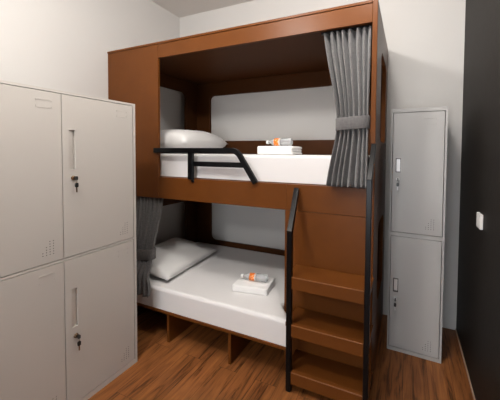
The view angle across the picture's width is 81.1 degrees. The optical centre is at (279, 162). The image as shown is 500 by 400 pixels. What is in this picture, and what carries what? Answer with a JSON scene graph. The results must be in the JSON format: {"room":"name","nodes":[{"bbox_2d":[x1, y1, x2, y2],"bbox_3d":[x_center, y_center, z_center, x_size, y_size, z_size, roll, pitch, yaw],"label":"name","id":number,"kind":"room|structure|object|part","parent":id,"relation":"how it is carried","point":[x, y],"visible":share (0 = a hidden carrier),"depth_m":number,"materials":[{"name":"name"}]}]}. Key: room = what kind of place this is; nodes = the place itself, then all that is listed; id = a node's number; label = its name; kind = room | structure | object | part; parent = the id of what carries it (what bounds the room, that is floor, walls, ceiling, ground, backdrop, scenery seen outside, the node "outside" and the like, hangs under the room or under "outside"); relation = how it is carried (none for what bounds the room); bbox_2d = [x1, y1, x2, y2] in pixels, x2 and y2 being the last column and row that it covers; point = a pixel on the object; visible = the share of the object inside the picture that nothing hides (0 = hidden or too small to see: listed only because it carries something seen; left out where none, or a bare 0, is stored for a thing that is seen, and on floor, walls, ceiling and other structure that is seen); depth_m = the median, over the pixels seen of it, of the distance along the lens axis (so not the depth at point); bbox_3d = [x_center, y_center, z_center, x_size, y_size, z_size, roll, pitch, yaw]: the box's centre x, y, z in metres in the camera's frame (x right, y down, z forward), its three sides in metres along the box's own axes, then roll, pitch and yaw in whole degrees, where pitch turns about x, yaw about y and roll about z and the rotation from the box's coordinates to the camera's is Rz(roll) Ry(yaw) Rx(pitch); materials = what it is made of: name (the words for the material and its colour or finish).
{"room":"dormitory","nodes":[
{"label":"dormitory","id":0,"kind":"room"},
{"bbox_2d":[0,0,179,98],"bbox_3d":[-2.613,-0.123,0.751,0.100,3.191,6.464,1,2,24],"label":"wall","id":1,"kind":"structure","parent":0,"point":[62,45],"depth_m":2.49,"materials":[{"name":"white paint"}]},
{"bbox_2d":[151,0,253,17],"bbox_3d":[-1.158,-1.735,0.057,3.255,0.100,6.664,1,2,24],"label":"ceiling","id":2,"kind":"structure","parent":0,"point":[180,8],"depth_m":3.32,"materials":[{"name":"white paint"}]},
{"bbox_2d":[88,308,473,399],"bbox_3d":[-1.184,1.554,0.170,3.255,0.100,6.664,1,2,24],"label":"floor","id":3,"kind":"structure","parent":0,"point":[194,365],"depth_m":2.01,"materials":[{"name":"brown wood"}]},
{"bbox_2d":[0,80,136,399],"bbox_3d":[-1.421,0.523,1.737,0.537,1.850,0.935,1,2,24],"label":"locker","id":4,"kind":"object","parent":3,"relation":"on","point":[68,262],"visible":1,"depth_m":1.64,"materials":[{"name":"grey metal"}]},
{"bbox_3d":[-1.307,0.086,1.421,0.018,0.918,0.442,1,2,24],"label":"door","id":5,"kind":"part","parent":4,"relation":"part of","materials":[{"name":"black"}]},
{"bbox_3d":[-1.314,0.994,1.452,0.018,0.858,0.442,1,2,24],"label":"door","id":6,"kind":"part","parent":4,"relation":"part of","materials":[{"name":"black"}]},
{"bbox_3d":[-1.191,-0.073,1.667,0.014,0.232,0.038,1,2,24],"label":"handle","id":7,"kind":"part","parent":4,"relation":"part of","materials":[{"name":"grey metal"}]},
{"bbox_3d":[-1.198,0.845,1.699,0.014,0.232,0.038,1,2,24],"label":"handle","id":8,"kind":"part","parent":4,"relation":"part of","materials":[{"name":"grey metal"}]},
{"bbox_3d":[-1.125,0.074,1.832,0.018,0.918,0.451,1,2,24],"label":"door","id":9,"kind":"part","parent":4,"relation":"part of","materials":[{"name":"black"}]},
{"bbox_3d":[-1.132,0.981,1.863,0.018,0.858,0.451,1,2,24],"label":"door","id":10,"kind":"part","parent":4,"relation":"part of","materials":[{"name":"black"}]},
{"bbox_2d":[107,0,387,399],"bbox_3d":[-0.376,0.192,2.648,2.462,2.465,1.192,1,2,24],"label":"bunk bed","id":11,"kind":"object","parent":3,"relation":"on","point":[333,253],"visible":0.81,"depth_m":2.15,"materials":[{"name":"brown laminate"}]},
{"bbox_3d":[-1.346,-0.361,2.678,0.637,1.337,0.025,1,2,24],"label":"panel","id":12,"kind":"part","parent":11,"relation":"part of","materials":[{"name":"brown laminate"}]},
{"bbox_2d":[136,196,162,297],"bbox_3d":[-1.168,0.643,2.506,0.467,0.819,0.366,1,2,24],"label":"curtain","id":13,"kind":"object","parent":11,"relation":"hanging from","point":[149,210],"visible":0.73,"depth_m":2.50,"materials":[{"name":"grey fabric"}]},
{"bbox_3d":[-1.200,0.234,3.141,0.025,2.334,0.900,1,2,24],"label":"panel","id":14,"kind":"part","parent":11,"relation":"part of","materials":[{"name":"brown laminate"}]},
{"bbox_3d":[-0.629,0.017,2.344,1.024,0.269,0.025,1,2,24],"label":"guard rail","id":15,"kind":"part","parent":11,"relation":"part of","materials":[{"name":"black metal"}]},
{"bbox_2d":[137,242,285,346],"bbox_3d":[-0.273,1.088,2.641,2.100,0.172,1.112,1,2,24],"label":"mattress","id":16,"kind":"object","parent":11,"relation":"on","point":[203,292],"visible":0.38,"depth_m":2.28,"materials":[{"name":"white fabric"}]},
{"bbox_2d":[150,237,216,280],"bbox_3d":[-1.046,0.904,2.838,0.533,0.170,0.780,1,2,19],"label":"pillow","id":17,"kind":"object","parent":16,"relation":"on","point":[175,255],"visible":0.7,"depth_m":2.73,"materials":[{"name":"white fabric"}]},
{"bbox_2d":[232,276,274,295],"bbox_3d":[-0.204,0.984,2.350,0.290,0.056,0.220,1,2,15],"label":"folded towel","id":18,"kind":"object","parent":16,"relation":"on","point":[244,285],"visible":0.84,"depth_m":2.27,"materials":[{"name":"white fabric"}]},
{"bbox_2d":[241,273,267,281],"bbox_3d":[-0.202,0.924,2.350,0.225,0.059,0.059,1,2,14],"label":"water bottle","id":19,"kind":"object","parent":18,"relation":"on","point":[250,276],"visible":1,"depth_m":2.33,"materials":[{"name":"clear plastic"}]},
{"bbox_3d":[-0.501,0.232,2.326,1.216,0.186,0.032,1,2,24],"label":"rail","id":20,"kind":"part","parent":11,"relation":"part of","materials":[{"name":"brown laminate"}]},
{"bbox_2d":[160,154,369,184],"bbox_3d":[-0.218,0.024,2.711,2.100,0.199,0.878,1,2,24],"label":"mattress","id":21,"kind":"object","parent":11,"relation":"on","point":[305,169],"visible":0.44,"depth_m":2.20,"materials":[{"name":"white fabric"}]},
{"bbox_2d":[160,129,226,147],"bbox_3d":[-0.987,-0.216,3.024,0.600,0.246,0.740,1,2,21],"label":"pillow","id":22,"kind":"object","parent":21,"relation":"on","point":[169,138],"visible":0.55,"depth_m":2.73,"materials":[{"name":"white fabric"}]},
{"bbox_2d":[257,146,301,154],"bbox_3d":[0.004,-0.097,2.345,0.310,0.068,0.206,1,2,26],"label":"folded towel","id":23,"kind":"object","parent":21,"relation":"on","point":[261,150],"visible":1,"depth_m":2.26,"materials":[{"name":"white fabric"}]},
{"bbox_2d":[266,138,292,145],"bbox_3d":[-0.002,-0.165,2.348,0.225,0.063,0.063,1,2,26],"label":"water bottle","id":24,"kind":"object","parent":23,"relation":"on","point":[276,141],"visible":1,"depth_m":2.31,"materials":[{"name":"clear plastic"}]},
{"bbox_3d":[-0.037,0.244,3.137,2.153,2.334,0.026,1,2,24],"label":"panel","id":25,"kind":"part","parent":11,"relation":"part of","materials":[{"name":"brown laminate"}]},
{"bbox_3d":[0.303,0.898,1.985,0.574,1.108,0.025,1,2,24],"label":"ladder panel","id":26,"kind":"part","parent":11,"relation":"part of","materials":[{"name":"brown laminate"}]},
{"bbox_3d":[0.314,0.249,1.964,0.564,0.184,0.035,1,2,24],"label":"rail panel","id":27,"kind":"part","parent":11,"relation":"part of","materials":[{"name":"brown laminate"}]},
{"bbox_2d":[324,26,371,187],"bbox_3d":[0.426,-0.353,1.884,0.312,1.023,0.170,1,2,24],"label":"curtain","id":28,"kind":"object","parent":11,"relation":"hanging from","point":[348,54],"visible":1,"depth_m":1.86,"materials":[{"name":"grey fabric"}]},
{"bbox_3d":[0.775,0.214,2.266,0.031,2.465,0.958,1,2,24],"label":"panel","id":29,"kind":"part","parent":11,"relation":"part of","materials":[{"name":"brown laminate"}]},
{"bbox_2d":[387,106,447,363],"bbox_3d":[1.105,0.520,2.347,0.371,1.853,0.507,1,2,26],"label":"locker","id":30,"kind":"object","parent":3,"relation":"on","point":[418,135],"visible":1,"depth_m":2.15,"materials":[{"name":"grey metal"}]},
{"bbox_3d":[0.891,0.936,2.229,0.037,0.108,0.015,1,2,26],"label":"handle","id":31,"kind":"part","parent":30,"relation":"part of","materials":[{"name":"silver metal"}]},
{"bbox_3d":[0.899,0.021,2.198,0.037,0.108,0.015,1,2,26],"label":"handle","id":32,"kind":"part","parent":30,"relation":"part of","materials":[{"name":"silver metal"}]},
{"bbox_3d":[1.009,0.993,2.177,0.339,0.857,0.018,1,2,26],"label":"door","id":33,"kind":"part","parent":30,"relation":"part of","materials":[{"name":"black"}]},
{"bbox_3d":[1.016,0.080,2.146,0.339,0.897,0.018,1,2,26],"label":"door","id":34,"kind":"part","parent":30,"relation":"part of","materials":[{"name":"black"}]},
{"bbox_2d":[180,0,465,329],"bbox_3d":[0.158,-0.183,3.113,3.255,3.191,0.100,1,2,24],"label":"wall","id":35,"kind":"structure","parent":0,"point":[425,39],"depth_m":2.71,"materials":[{"name":"white paint"}]},
{"bbox_2d":[456,0,499,399],"bbox_3d":[0.271,-0.057,-0.525,0.100,3.191,6.464,1,2,24],"label":"wall","id":36,"kind":"structure","parent":0,"point":[478,284],"depth_m":1.77,"materials":[{"name":"black paint"}]},
{"bbox_2d":[455,329,475,399],"bbox_3d":[0.210,1.529,-0.449,0.006,0.014,6.464,1,2,24],"label":"baseboard","id":37,"kind":"structure","parent":36,"relation":"attached to","point":[455,329],"depth_m":2.06,"materials":[{"name":"beige"}]},
{"bbox_2d":[476,212,482,229],"bbox_3d":[1.200,0.349,1.744,0.019,0.088,0.100,1,2,24],"label":"light switch","id":38,"kind":"object","parent":36,"relation":"attached to","point":[479,217],"visible":1,"depth_m":1.71,"materials":[{"name":"white plastic"}]}
]}

